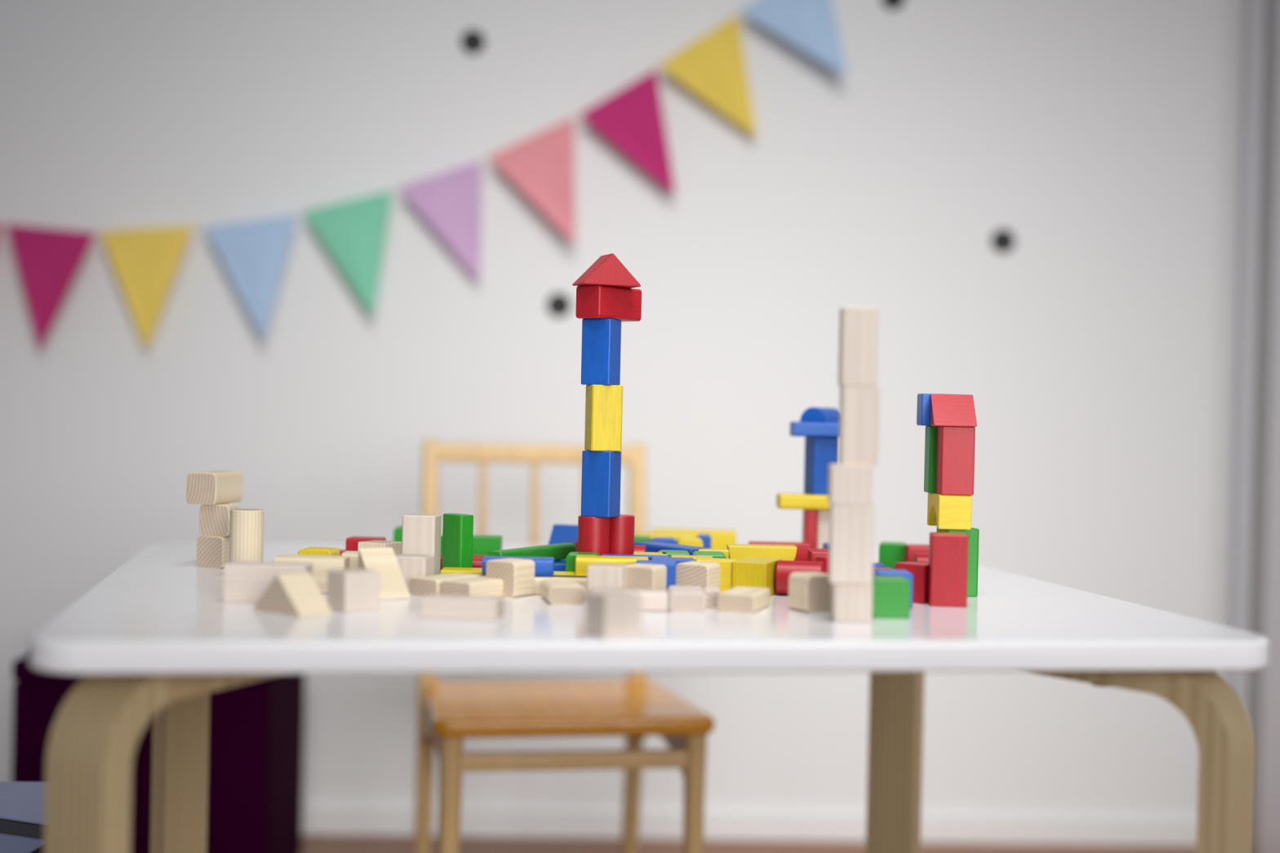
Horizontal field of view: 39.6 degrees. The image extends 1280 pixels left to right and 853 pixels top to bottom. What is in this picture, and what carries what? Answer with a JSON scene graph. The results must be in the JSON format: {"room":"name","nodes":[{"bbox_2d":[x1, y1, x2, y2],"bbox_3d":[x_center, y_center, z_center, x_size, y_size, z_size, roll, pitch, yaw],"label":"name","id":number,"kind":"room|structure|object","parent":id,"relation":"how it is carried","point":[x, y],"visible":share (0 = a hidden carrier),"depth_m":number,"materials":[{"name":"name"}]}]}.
{"room":"children's room","nodes":[
{"label":"children's room","id":0,"kind":"room"},
{"bbox_2d":[0,0,1251,817],"bbox_3d":[-1.068,-0.753,2.674,4.234,2.700,0.101,1,0,-2],"label":"wall","id":1,"kind":"structure","parent":0,"point":[1095,354],"depth_m":2.67,"materials":[{"name":"white paint"}]},
{"bbox_2d":[0,0,848,350],"bbox_3d":[-0.399,-0.444,2.621,1.573,0.686,0.019,1,0,-2],"label":"bunting","id":2,"kind":"object","parent":1,"relation":"hanging from","point":[145,262],"visible":1,"depth_m":2.62,"materials":[{"name":"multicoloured fabric"}]},
{"bbox_2d":[460,29,485,53],"bbox_3d":[-0.249,-0.575,2.655,0.037,0.037,0.001,1,0,-2],"label":"dot","id":3,"kind":"object","parent":1,"relation":"attached to","point":[472,41],"visible":1,"depth_m":2.65,"materials":[{"name":"black plastic"}]},
{"bbox_2d":[546,293,571,317],"bbox_3d":[-0.121,-0.182,2.663,0.037,0.037,0.001,1,0,-2],"label":"dot","id":4,"kind":"object","parent":1,"relation":"attached to","point":[558,304],"visible":1,"depth_m":2.66,"materials":[{"name":"black plastic"}]},
{"bbox_2d":[302,804,1197,847],"bbox_3d":[-1.158,0.573,2.628,4.108,0.046,0.010,1,0,-2],"label":"baseboard","id":5,"kind":"structure","parent":1,"relation":"attached to","point":[317,820],"depth_m":2.67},
{"bbox_2d":[880,0,905,9],"bbox_3d":[0.381,-0.646,2.677,0.037,0.037,0.001,1,0,-2],"label":"dot","id":6,"kind":"object","parent":1,"relation":"attached to","point":[889,4],"visible":1,"depth_m":2.68,"materials":[{"name":"black plastic"}]},
{"bbox_2d":[991,228,1015,253],"bbox_3d":[0.549,-0.281,2.687,0.037,0.037,0.001,1,0,-2],"label":"dot","id":7,"kind":"object","parent":1,"relation":"attached to","point":[1002,240],"visible":1,"depth_m":2.69,"materials":[{"name":"black plastic"}]},
{"bbox_2d":[1226,0,1251,688],"bbox_3d":[0.923,-0.709,2.696,0.011,2.700,0.002,1,0,-1],"label":"trim","id":8,"kind":"structure","parent":1,"relation":"attached to","point":[1246,3],"depth_m":2.70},
{"bbox_2d":[1233,0,1265,711],"bbox_3d":[0.939,-0.708,2.695,0.021,2.700,0.006,1,0,-2],"label":"trim","id":9,"kind":"structure","parent":1,"relation":"attached to","point":[1255,73],"depth_m":2.70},
{"bbox_2d":[301,835,1196,852],"bbox_3d":[-0.051,0.665,0.923,6.200,0.060,3.700,1,0,-2],"label":"floor","id":10,"kind":"structure","parent":0,"point":[309,844],"depth_m":2.64,"materials":[{"name":"brown wood"}]},
{"bbox_2d":[0,781,44,852],"bbox_3d":[-0.567,0.469,1.516,0.123,0.299,0.198,1,1,-16],"label":"storage box","id":11,"kind":"object","parent":10,"relation":"on","point":[22,804],"visible":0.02,"depth_m":1.46,"materials":[{"name":"blue plastic"}]},
{"bbox_2d":[11,653,305,852],"bbox_3d":[-0.630,0.451,2.371,0.319,0.318,0.322,1,0,-3],"label":"storage cabinet","id":12,"kind":"object","parent":10,"relation":"on","point":[256,728],"visible":0.36,"depth_m":2.22,"materials":[{"name":"purple fabric"}]},
{"bbox_2d":[413,439,715,852],"bbox_3d":[-0.100,0.323,2.143,0.320,0.603,0.330,1,1,-11],"label":"chair","id":13,"kind":"object","parent":10,"relation":"on","point":[635,708],"visible":0.83,"depth_m":2.07,"materials":[{"name":"brown wood"}]},
{"bbox_2d":[28,541,1270,852],"bbox_3d":[-0.037,0.380,1.509,0.816,0.500,0.783,1,0,-10],"label":"table","id":14,"kind":"object","parent":10,"relation":"on","point":[153,638],"visible":0.67,"depth_m":1.18,"materials":[{"name":"white laminate"}]},
{"bbox_2d":[196,535,230,568],"bbox_3d":[-0.364,0.109,1.563,0.026,0.028,0.055,1,1,18],"label":"rectangular block","id":15,"kind":"object","parent":14,"relation":"on","point":[212,552],"visible":0.51,"depth_m":1.54,"materials":[{"name":"brown wood"}]},
{"bbox_2d":[199,502,239,536],"bbox_3d":[-0.367,0.081,1.551,0.026,0.028,0.028,1,0,6],"label":"block","id":16,"kind":"object","parent":15,"relation":"on","point":[215,519],"visible":0.79,"depth_m":1.54,"materials":[{"name":"brown wood"}]},
{"bbox_2d":[186,471,243,505],"bbox_3d":[-0.373,0.053,1.560,0.028,0.028,0.055,1,1,12],"label":"rectangular block","id":17,"kind":"object","parent":16,"relation":"on","point":[208,487],"visible":1,"depth_m":1.54,"materials":[{"name":"brown wood"}]},
{"bbox_2d":[229,508,264,562],"bbox_3d":[-0.327,0.097,1.476,0.028,0.055,0.028,1,1,-20],"label":"block","id":18,"kind":"object","parent":14,"relation":"on","point":[246,525],"visible":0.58,"depth_m":1.46,"materials":[{"name":"brown wood"}]},
{"bbox_2d":[222,561,312,603],"bbox_3d":[-0.270,0.113,1.289,0.059,0.028,0.028,1,0,1],"label":"rectangular block","id":19,"kind":"object","parent":14,"relation":"on","point":[246,582],"visible":0.69,"depth_m":1.28,"materials":[{"name":"brown wood"}]},
{"bbox_2d":[253,572,331,617],"bbox_3d":[-0.239,0.115,1.227,0.053,0.027,0.028,2,1,42],"label":"block","id":20,"kind":"object","parent":14,"relation":"on","point":[294,594],"visible":1,"depth_m":1.22,"materials":[{"name":"brown wood"}]},
{"bbox_2d":[272,554,350,594],"bbox_3d":[-0.251,0.113,1.360,0.054,0.028,0.028,1,0,0],"label":"rectangular block","id":21,"kind":"object","parent":14,"relation":"on","point":[322,564],"visible":0.48,"depth_m":1.35,"materials":[{"name":"brown wood"}]},
{"bbox_2d":[297,546,340,555],"bbox_3d":[-0.259,0.112,1.436,0.028,0.028,0.028,1,0,6],"label":"block","id":22,"kind":"object","parent":14,"relation":"on","point":[311,550],"visible":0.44,"depth_m":1.42,"materials":[{"name":"yellow paint"}]},
{"bbox_2d":[341,551,358,568],"bbox_3d":[-0.225,0.113,1.407,0.020,0.028,0.028,1,0,0],"label":"rectangular block","id":23,"kind":"object","parent":14,"relation":"on","point":[353,555],"visible":0.2,"depth_m":1.39,"materials":[{"name":"brown wood"}]},
{"bbox_2d":[327,568,379,612],"bbox_3d":[-0.202,0.115,1.251,0.028,0.028,0.028,1,1,-38],"label":"block","id":24,"kind":"object","parent":14,"relation":"on","point":[354,589],"visible":0.9,"depth_m":1.24,"materials":[{"name":"brown wood"}]},
{"bbox_2d":[345,536,386,551],"bbox_3d":[-0.241,0.112,1.564,0.030,0.028,0.028,1,0,4],"label":"block","id":25,"kind":"object","parent":14,"relation":"on","point":[352,543],"visible":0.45,"depth_m":1.55,"materials":[{"name":"red paint"}]},
{"bbox_2d":[357,540,401,555],"bbox_3d":[-0.222,0.112,1.519,0.028,0.028,0.028,2,1,25],"label":"block","id":26,"kind":"object","parent":14,"relation":"on","point":[396,546],"visible":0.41,"depth_m":1.51,"materials":[{"name":"brown wood"}]},
{"bbox_2d":[358,547,410,599],"bbox_3d":[-0.192,0.111,1.336,0.028,0.036,0.036,1,1,-32],"label":"block","id":27,"kind":"object","parent":14,"relation":"on","point":[393,585],"visible":0.65,"depth_m":1.34,"materials":[{"name":"brown wood"}]},
{"bbox_2d":[395,554,435,592],"bbox_3d":[-0.177,0.114,1.386,0.028,0.028,0.028,1,0,10],"label":"block","id":28,"kind":"object","parent":14,"relation":"on","point":[411,566],"visible":0.44,"depth_m":1.37,"materials":[{"name":"brown wood"}]},
{"bbox_2d":[401,513,441,575],"bbox_3d":[-0.180,0.100,1.461,0.028,0.055,0.028,1,0,5],"label":"rectangular block","id":29,"kind":"object","parent":14,"relation":"on","point":[421,532],"visible":0.57,"depth_m":1.45,"materials":[{"name":"brown wood"}]},
{"bbox_2d":[409,573,480,596],"bbox_3d":[-0.149,0.122,1.370,0.028,0.014,0.055,2,1,33],"label":"block","id":30,"kind":"object","parent":14,"relation":"on","point":[423,586],"visible":0.61,"depth_m":1.35,"materials":[{"name":"brown wood"}]},
{"bbox_2d":[441,513,473,568],"bbox_3d":[-0.152,0.101,1.478,0.014,0.055,0.028,1,1,-40],"label":"block","id":31,"kind":"object","parent":14,"relation":"on","point":[458,528],"visible":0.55,"depth_m":1.47,"materials":[{"name":"green paint"}]},
{"bbox_2d":[419,594,504,621],"bbox_3d":[-0.122,0.124,1.218,0.053,0.014,0.028,1,0,8],"label":"block","id":32,"kind":"object","parent":14,"relation":"on","point":[432,606],"visible":1,"depth_m":1.21,"materials":[{"name":"brown wood"}]},
{"bbox_2d":[440,567,485,576],"bbox_3d":[-0.132,0.122,1.433,0.055,0.014,0.028,1,0,0],"label":"block","id":33,"kind":"object","parent":14,"relation":"on","point":[446,570],"visible":0.29,"depth_m":1.42,"materials":[{"name":"yellow paint"}]},
{"bbox_2d":[440,534,502,555],"bbox_3d":[-0.154,0.113,1.615,0.055,0.028,0.028,1,0,0],"label":"rectangular block","id":34,"kind":"object","parent":14,"relation":"on","point":[482,544],"visible":0.22,"depth_m":1.60,"materials":[{"name":"green paint"}]},
{"bbox_2d":[442,576,502,596],"bbox_3d":[-0.123,0.123,1.352,0.028,0.014,0.055,2,1,33],"label":"block","id":35,"kind":"object","parent":14,"relation":"on","point":[483,586],"visible":0.77,"depth_m":1.33,"materials":[{"name":"brown wood"}]},
{"bbox_2d":[485,558,534,597],"bbox_3d":[-0.100,0.116,1.368,0.028,0.028,0.028,2,1,31],"label":"block","id":36,"kind":"object","parent":14,"relation":"on","point":[517,575],"visible":0.88,"depth_m":1.36,"materials":[{"name":"brown wood"}]},
{"bbox_2d":[481,555,554,577],"bbox_3d":[-0.095,0.109,1.390,0.056,0.014,0.028,1,0,-2],"label":"block","id":37,"kind":"object","parent":14,"relation":"on","point":[544,566],"visible":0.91,"depth_m":1.38,"materials":[{"name":"blue paint"}]},
{"bbox_2d":[487,542,576,561],"bbox_3d":[-0.090,0.108,1.500,0.014,0.014,0.125,2,1,27],"label":"rectangular block","id":38,"kind":"object","parent":14,"relation":"on","point":[559,552],"visible":0.59,"depth_m":1.50,"materials":[{"name":"green paint"}]},
{"bbox_2d":[532,575,586,595],"bbox_3d":[-0.068,0.124,1.387,0.055,0.014,0.025,1,0,0],"label":"block","id":39,"kind":"object","parent":14,"relation":"on","point":[582,581],"visible":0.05,"depth_m":1.38,"materials":[{"name":"brown wood"}]},
{"bbox_2d":[540,579,585,604],"bbox_3d":[-0.058,0.124,1.338,0.028,0.014,0.053,1,0,-10],"label":"block","id":40,"kind":"object","parent":14,"relation":"on","point":[556,592],"visible":0.99,"depth_m":1.31,"materials":[{"name":"brown wood"}]},
{"bbox_2d":[548,524,577,560],"bbox_3d":[-0.071,0.110,1.627,0.028,0.038,0.038,1,1,12],"label":"block","id":41,"kind":"object","parent":14,"relation":"on","point":[560,534],"visible":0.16,"depth_m":1.64,"materials":[{"name":"blue paint"}]},
{"bbox_2d":[565,551,599,572],"bbox_3d":[-0.046,0.117,1.445,0.027,0.028,0.028,1,0,1],"label":"block","id":42,"kind":"object","parent":14,"relation":"on","point":[571,557],"visible":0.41,"depth_m":1.43,"materials":[{"name":"green paint"}]},
{"bbox_2d":[577,515,609,555],"bbox_3d":[-0.039,0.102,1.479,0.026,0.056,0.026,1,0,0],"label":"block","id":43,"kind":"object","parent":14,"relation":"on","point":[593,532],"visible":0.44,"depth_m":1.47,"materials":[{"name":"red paint"}]},
{"bbox_2d":[581,450,621,517],"bbox_3d":[-0.032,0.047,1.477,0.027,0.054,0.024,1,1,22],"label":"rectangular block","id":44,"kind":"object","parent":43,"relation":"on","point":[601,470],"visible":0.94,"depth_m":1.47,"materials":[{"name":"blue paint"}]},
{"bbox_2d":[584,384,622,451],"bbox_3d":[-0.030,-0.007,1.475,0.026,0.054,0.024,1,1,-16],"label":"rectangular block","id":45,"kind":"object","parent":44,"relation":"on","point":[603,403],"visible":1,"depth_m":1.46,"materials":[{"name":"yellow paint"}]},
{"bbox_2d":[581,318,621,385],"bbox_3d":[-0.032,-0.062,1.476,0.026,0.054,0.024,1,1,22],"label":"rectangular block","id":46,"kind":"object","parent":45,"relation":"on","point":[601,337],"visible":0.94,"depth_m":1.47,"materials":[{"name":"blue paint"}]},
{"bbox_2d":[575,284,641,321],"bbox_3d":[-0.026,-0.102,1.480,0.026,0.027,0.054,2,1,40],"label":"rectangular block","id":47,"kind":"object","parent":46,"relation":"on","point":[593,301],"visible":0.91,"depth_m":1.47,"materials":[{"name":"red paint"}]},
{"bbox_2d":[572,253,640,288],"bbox_3d":[-0.027,-0.129,1.467,0.051,0.026,0.028,1,1,-21],"label":"block","id":48,"kind":"object","parent":47,"relation":"on","point":[607,269],"visible":0.99,"depth_m":1.46,"materials":[{"name":"red paint"}]},
{"bbox_2d":[586,563,626,591],"bbox_3d":[-0.024,0.118,1.339,0.028,0.028,0.028,1,1,12],"label":"block","id":49,"kind":"object","parent":14,"relation":"on","point":[604,575],"visible":0.58,"depth_m":1.33,"materials":[{"name":"brown wood"}]},
{"bbox_2d":[575,555,648,575],"bbox_3d":[-0.022,0.118,1.415,0.058,0.028,0.028,1,0,0],"label":"rectangular block","id":50,"kind":"object","parent":14,"relation":"on","point":[582,562],"visible":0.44,"depth_m":1.40,"materials":[{"name":"yellow paint"}]},
{"bbox_2d":[584,590,641,638],"bbox_3d":[-0.017,0.120,1.140,0.028,0.028,0.028,1,1,-30],"label":"block","id":51,"kind":"object","parent":14,"relation":"on","point":[609,614],"visible":1,"depth_m":1.13,"materials":[{"name":"brown wood"}]},
{"bbox_2d":[608,514,635,554],"bbox_3d":[-0.018,0.103,1.497,0.026,0.056,0.026,1,0,0],"label":"block","id":52,"kind":"object","parent":14,"relation":"on","point":[622,526],"visible":0.34,"depth_m":1.49,"materials":[{"name":"red paint"}]},
{"bbox_2d":[591,587,667,611],"bbox_3d":[-0.007,0.126,1.293,0.055,0.014,0.028,1,0,0],"label":"block","id":53,"kind":"object","parent":14,"relation":"on","point":[652,600],"visible":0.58,"depth_m":1.28,"materials":[{"name":"brown wood"}]},
{"bbox_2d":[600,554,669,559],"bbox_3d":[-0.004,0.118,1.438,0.055,0.028,0.014,1,0,0],"label":"block","id":54,"kind":"object","parent":14,"relation":"on","point":[649,557],"visible":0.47,"depth_m":1.43,"materials":[{"name":"blue paint"}]},
{"bbox_2d":[626,563,666,589],"bbox_3d":[0.003,0.119,1.347,0.028,0.028,0.026,1,1,23],"label":"block","id":55,"kind":"object","parent":14,"relation":"on","point":[638,575],"visible":0.52,"depth_m":1.33,"materials":[{"name":"brown wood"}]},
{"bbox_2d":[635,560,675,590],"bbox_3d":[0.012,0.119,1.381,0.031,0.028,0.030,1,0,2],"label":"block","id":56,"kind":"object","parent":14,"relation":"on","point":[670,566],"visible":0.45,"depth_m":1.36,"materials":[{"name":"blue paint"}]},
{"bbox_2d":[649,537,677,544],"bbox_3d":[0.022,0.117,1.640,0.026,0.028,0.028,1,0,0],"label":"block","id":57,"kind":"object","parent":14,"relation":"on","point":[664,540],"visible":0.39,"depth_m":1.63,"materials":[{"name":"blue paint"}]},
{"bbox_2d":[637,532,695,542],"bbox_3d":[0.025,0.116,1.705,0.055,0.028,0.028,1,0,0],"label":"rectangular block","id":58,"kind":"object","parent":14,"relation":"on","point":[676,535],"visible":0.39,"depth_m":1.69,"materials":[{"name":"yellow paint"}]},
{"bbox_2d":[634,541,710,555],"bbox_3d":[0.029,0.118,1.556,0.028,0.028,0.085,1,1,-36],"label":"rectangular block","id":59,"kind":"object","parent":14,"relation":"on","point":[652,546],"visible":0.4,"depth_m":1.55,"materials":[{"name":"blue paint"}]},
{"bbox_2d":[651,556,694,565],"bbox_3d":[0.026,0.119,1.414,0.034,0.028,0.026,1,0,0],"label":"rectangular block","id":60,"kind":"object","parent":14,"relation":"on","point":[678,560],"visible":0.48,"depth_m":1.41,"materials":[{"name":"blue paint"}]},
{"bbox_2d":[657,550,689,557],"bbox_3d":[0.028,0.118,1.480,0.028,0.028,0.042,1,0,0],"label":"rectangular block","id":61,"kind":"object","parent":14,"relation":"on","point":[669,553],"visible":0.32,"depth_m":1.48,"materials":[{"name":"green paint"}]},
{"bbox_2d":[667,585,705,612],"bbox_3d":[0.034,0.127,1.308,0.026,0.014,0.055,1,0,0],"label":"block","id":62,"kind":"object","parent":14,"relation":"on","point":[680,598],"visible":1,"depth_m":1.28,"materials":[{"name":"brown wood"}]},
{"bbox_2d":[677,537,702,546],"bbox_3d":[0.046,0.117,1.645,0.023,0.028,0.028,1,0,0],"label":"block","id":63,"kind":"object","parent":14,"relation":"on","point":[691,541],"visible":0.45,"depth_m":1.63,"materials":[{"name":"yellow paint"}]},
{"bbox_2d":[652,528,736,548],"bbox_3d":[0.053,0.116,1.765,0.082,0.028,0.028,1,0,0],"label":"rectangular block","id":64,"kind":"object","parent":14,"relation":"on","point":[719,538],"visible":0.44,"depth_m":1.75,"materials":[{"name":"yellow paint"}]},
{"bbox_2d":[675,560,719,590],"bbox_3d":[0.045,0.119,1.379,0.028,0.028,0.026,2,1,24],"label":"block","id":65,"kind":"object","parent":14,"relation":"on","point":[702,574],"visible":0.51,"depth_m":1.37,"materials":[{"name":"brown wood"}]},
{"bbox_2d":[697,533,711,548],"bbox_3d":[0.061,0.117,1.695,0.012,0.028,0.028,1,0,0],"label":"block","id":66,"kind":"object","parent":14,"relation":"on","point":[706,538],"visible":0.46,"depth_m":1.68,"materials":[{"name":"blue paint"}]},
{"bbox_2d":[692,551,726,558],"bbox_3d":[0.057,0.119,1.476,0.028,0.028,0.046,1,0,0],"label":"rectangular block","id":67,"kind":"object","parent":14,"relation":"on","point":[715,554],"visible":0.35,"depth_m":1.47,"materials":[{"name":"green paint"}]},
{"bbox_2d":[702,586,720,608],"bbox_3d":[0.053,0.127,1.321,0.012,0.014,0.028,1,0,0],"label":"rectangular block","id":68,"kind":"object","parent":14,"relation":"on","point":[711,593],"visible":0.66,"depth_m":1.31,"materials":[{"name":"brown wood"}]},
{"bbox_2d":[695,557,737,592],"bbox_3d":[0.061,0.119,1.416,0.033,0.028,0.024,1,0,3],"label":"rectangular block","id":69,"kind":"object","parent":14,"relation":"on","point":[726,564],"visible":0.46,"depth_m":1.40,"materials":[{"name":"yellow paint"}]},
{"bbox_2d":[717,586,769,613],"bbox_3d":[0.077,0.128,1.310,0.028,0.014,0.055,1,1,16],"label":"block","id":70,"kind":"object","parent":14,"relation":"on","point":[749,600],"visible":1,"depth_m":1.29,"materials":[{"name":"brown wood"}]},
{"bbox_2d":[732,556,782,595],"bbox_3d":[0.094,0.120,1.419,0.028,0.028,0.053,1,1,18],"label":"rectangular block","id":71,"kind":"object","parent":14,"relation":"on","point":[751,571],"visible":0.55,"depth_m":1.40,"materials":[{"name":"yellow paint"}]},
{"bbox_2d":[726,543,796,560],"bbox_3d":[0.105,0.118,1.545,0.059,0.030,0.028,1,0,0],"label":"block","id":72,"kind":"object","parent":14,"relation":"on","point":[739,551],"visible":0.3,"depth_m":1.53,"materials":[{"name":"yellow paint"}]},
{"bbox_2d":[748,541,811,561],"bbox_3d":[0.127,0.119,1.615,0.055,0.028,0.028,1,0,0],"label":"rectangular block","id":73,"kind":"object","parent":14,"relation":"on","point":[802,548],"visible":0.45,"depth_m":1.60,"materials":[{"name":"red paint"}]},
{"bbox_2d":[775,560,823,595],"bbox_3d":[0.127,0.121,1.418,0.036,0.028,0.028,1,0,10],"label":"block","id":74,"kind":"object","parent":14,"relation":"on","point":[784,569],"visible":0.64,"depth_m":1.41,"materials":[{"name":"red paint"}]},
{"bbox_2d":[802,509,817,548],"bbox_3d":[0.161,0.106,1.690,0.011,0.055,0.028,1,0,-2],"label":"block","id":75,"kind":"object","parent":14,"relation":"on","point":[809,516],"visible":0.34,"depth_m":1.68,"materials":[{"name":"red paint"}]},
{"bbox_2d":[788,571,831,613],"bbox_3d":[0.128,0.122,1.308,0.028,0.028,0.028,1,1,-25],"label":"block","id":76,"kind":"object","parent":14,"relation":"on","point":[808,592],"visible":0.8,"depth_m":1.30,"materials":[{"name":"brown wood"}]},
{"bbox_2d":[807,548,828,561],"bbox_3d":[0.167,0.121,1.539,0.040,0.028,0.035,1,0,0],"label":"rectangular block","id":77,"kind":"object","parent":14,"relation":"on","point":[811,553],"visible":0.19,"depth_m":1.52,"materials":[{"name":"red paint"}]},
{"bbox_2d":[814,555,828,573],"bbox_3d":[0.158,0.121,1.471,0.028,0.028,0.028,1,0,0],"label":"block","id":78,"kind":"object","parent":14,"relation":"on","point":[824,558],"visible":0.18,"depth_m":1.46,"materials":[{"name":"red paint"}]},
{"bbox_2d":[816,509,829,548],"bbox_3d":[0.182,0.106,1.700,0.030,0.055,0.028,1,0,-2],"label":"rectangular block","id":79,"kind":"object","parent":14,"relation":"on","point":[823,516],"visible":0.14,"depth_m":1.69,"materials":[{"name":"brown wood"}]},
{"bbox_2d":[776,493,830,510],"bbox_3d":[0.170,0.071,1.686,0.078,0.014,0.028,1,0,-3],"label":"block","id":80,"kind":"object","parent":79,"relation":"on","point":[784,501],"visible":0.55,"depth_m":1.67,"materials":[{"name":"yellow paint"}]},
{"bbox_2d":[804,436,839,495],"bbox_3d":[0.172,0.037,1.690,0.026,0.055,0.024,1,1,-18],"label":"rectangular block","id":81,"kind":"object","parent":80,"relation":"on","point":[820,451],"visible":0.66,"depth_m":1.68,"materials":[{"name":"blue paint"}]},
{"bbox_2d":[789,421,839,437],"bbox_3d":[0.171,0.003,1.680,0.056,0.014,0.028,1,0,-2],"label":"block","id":82,"kind":"object","parent":81,"relation":"on","point":[796,428],"visible":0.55,"depth_m":1.67,"materials":[{"name":"blue paint"}]},
{"bbox_2d":[800,407,839,422],"bbox_3d":[0.174,-0.011,1.696,0.026,0.014,0.053,2,1,26],"label":"block","id":83,"kind":"object","parent":82,"relation":"on","point":[828,415],"visible":0.88,"depth_m":1.67,"materials":[{"name":"blue paint"}]},
{"bbox_2d":[831,582,872,622],"bbox_3d":[0.149,0.123,1.255,0.027,0.028,0.028,1,0,2],"label":"block","id":84,"kind":"object","parent":14,"relation":"on","point":[850,602],"visible":0.78,"depth_m":1.24,"materials":[{"name":"brown wood"}]},
{"bbox_2d":[828,503,874,584],"bbox_3d":[0.148,0.082,1.248,0.030,0.055,0.028,1,0,4],"label":"rectangular block","id":85,"kind":"object","parent":84,"relation":"on","point":[851,526],"visible":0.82,"depth_m":1.24,"materials":[{"name":"brown wood"}]},
{"bbox_2d":[827,463,872,505],"bbox_3d":[0.147,0.040,1.248,0.029,0.028,0.028,1,0,2],"label":"block","id":86,"kind":"object","parent":85,"relation":"on","point":[847,484],"visible":0.93,"depth_m":1.23,"materials":[{"name":"brown wood"}]},
{"bbox_2d":[838,386,879,465],"bbox_3d":[0.154,-0.001,1.252,0.026,0.055,0.028,1,0,3],"label":"rectangular block","id":87,"kind":"object","parent":86,"relation":"on","point":[859,410],"visible":1,"depth_m":1.24,"materials":[{"name":"brown wood"}]},
{"bbox_2d":[838,306,878,386],"bbox_3d":[0.153,-0.056,1.251,0.026,0.055,0.028,1,0,3],"label":"rectangular block","id":88,"kind":"object","parent":87,"relation":"on","point":[858,326],"visible":0.92,"depth_m":1.24,"materials":[{"name":"brown wood"}]},
{"bbox_2d":[871,575,911,618],"bbox_3d":[0.180,0.123,1.285,0.028,0.028,0.028,1,0,0],"label":"block","id":89,"kind":"object","parent":14,"relation":"on","point":[891,594],"visible":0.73,"depth_m":1.27,"materials":[{"name":"green paint"}]},
{"bbox_2d":[878,542,906,568],"bbox_3d":[0.234,0.121,1.643,0.026,0.028,0.028,1,0,8],"label":"block","id":90,"kind":"object","parent":14,"relation":"on","point":[891,553],"visible":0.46,"depth_m":1.63,"materials":[{"name":"green paint"}]},
{"bbox_2d":[872,568,913,608],"bbox_3d":[0.191,0.123,1.347,0.028,0.028,0.028,1,0,0],"label":"block","id":91,"kind":"object","parent":14,"relation":"on","point":[904,573],"visible":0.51,"depth_m":1.33,"materials":[{"name":"blue paint"}]},
{"bbox_2d":[894,561,928,604],"bbox_3d":[0.215,0.122,1.389,0.028,0.030,0.019,2,1,42],"label":"rectangular block","id":92,"kind":"object","parent":14,"relation":"on","point":[920,571],"visible":0.48,"depth_m":1.38,"materials":[{"name":"red paint"}]},
{"bbox_2d":[904,544,928,561],"bbox_3d":[0.270,0.122,1.622,0.055,0.028,0.028,1,0,0],"label":"rectangular block","id":93,"kind":"object","parent":14,"relation":"on","point":[910,550],"visible":0.22,"depth_m":1.61,"materials":[{"name":"red paint"}]},
{"bbox_2d":[912,553,928,563],"bbox_3d":[0.261,0.124,1.558,0.041,0.025,0.025,1,0,0],"label":"block","id":94,"kind":"object","parent":14,"relation":"on","point":[917,557],"visible":0.16,"depth_m":1.55,"materials":[{"name":"red paint"}]},
{"bbox_2d":[928,532,968,607],"bbox_3d":[0.237,0.110,1.370,0.028,0.055,0.028,1,0,6],"label":"rectangular block","id":95,"kind":"object","parent":14,"relation":"on","point":[948,552],"visible":1,"depth_m":1.36,"materials":[{"name":"red paint"}]},
{"bbox_2d":[936,527,978,596],"bbox_3d":[0.258,0.110,1.449,0.028,0.055,0.028,1,0,-10],"label":"rectangular block","id":96,"kind":"object","parent":14,"relation":"on","point":[973,534],"visible":0.34,"depth_m":1.44,"materials":[{"name":"green paint"}]},
{"bbox_2d":[927,493,972,529],"bbox_3d":[0.252,0.069,1.450,0.027,0.028,0.051,1,0,-1],"label":"block","id":97,"kind":"object","parent":96,"relation":"on","point":[953,512],"visible":0.9,"depth_m":1.43,"materials":[{"name":"yellow paint"}]},
{"bbox_2d":[924,425,937,493],"bbox_3d":[0.249,0.027,1.463,0.027,0.055,0.025,1,0,0],"label":"rectangular block","id":98,"kind":"object","parent":97,"relation":"on","point":[931,432],"visible":0.45,"depth_m":1.45,"materials":[{"name":"green paint"}]},
{"bbox_2d":[916,393,938,426],"bbox_3d":[0.245,-0.014,1.463,0.030,0.026,0.026,1,0,0],"label":"block","id":99,"kind":"object","parent":98,"relation":"on","point":[923,402],"visible":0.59,"depth_m":1.45,"materials":[{"name":"blue paint"}]},
{"bbox_2d":[935,426,975,495],"bbox_3d":[0.255,0.027,1.437,0.027,0.055,0.025,1,0,0],"label":"rectangular block","id":100,"kind":"object","parent":97,"relation":"on","point":[955,446],"visible":0.94,"depth_m":1.42,"materials":[{"name":"red paint"}]},
{"bbox_2d":[930,393,977,426],"bbox_3d":[0.253,-0.013,1.435,0.034,0.026,0.028,1,0,2],"label":"block","id":101,"kind":"object","parent":100,"relation":"on","point":[946,410],"visible":0.99,"depth_m":1.43,"materials":[{"name":"red paint"}]},
{"bbox_2d":[1247,0,1279,852],"bbox_3d":[1.002,-0.706,2.620,0.100,2.700,0.160,1,0,-2],"label":"door frame","id":102,"kind":"structure","parent":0,"point":[1272,20],"depth_m":2.67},
{"bbox_2d":[1258,25,1279,852],"bbox_3d":[0.999,-0.706,2.536,0.112,2.700,0.152,1,0,-2],"label":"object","id":103,"kind":"structure","parent":102,"relation":"attached to","point":[1269,793],"depth_m":2.59,"materials":[{"name":"grey"}]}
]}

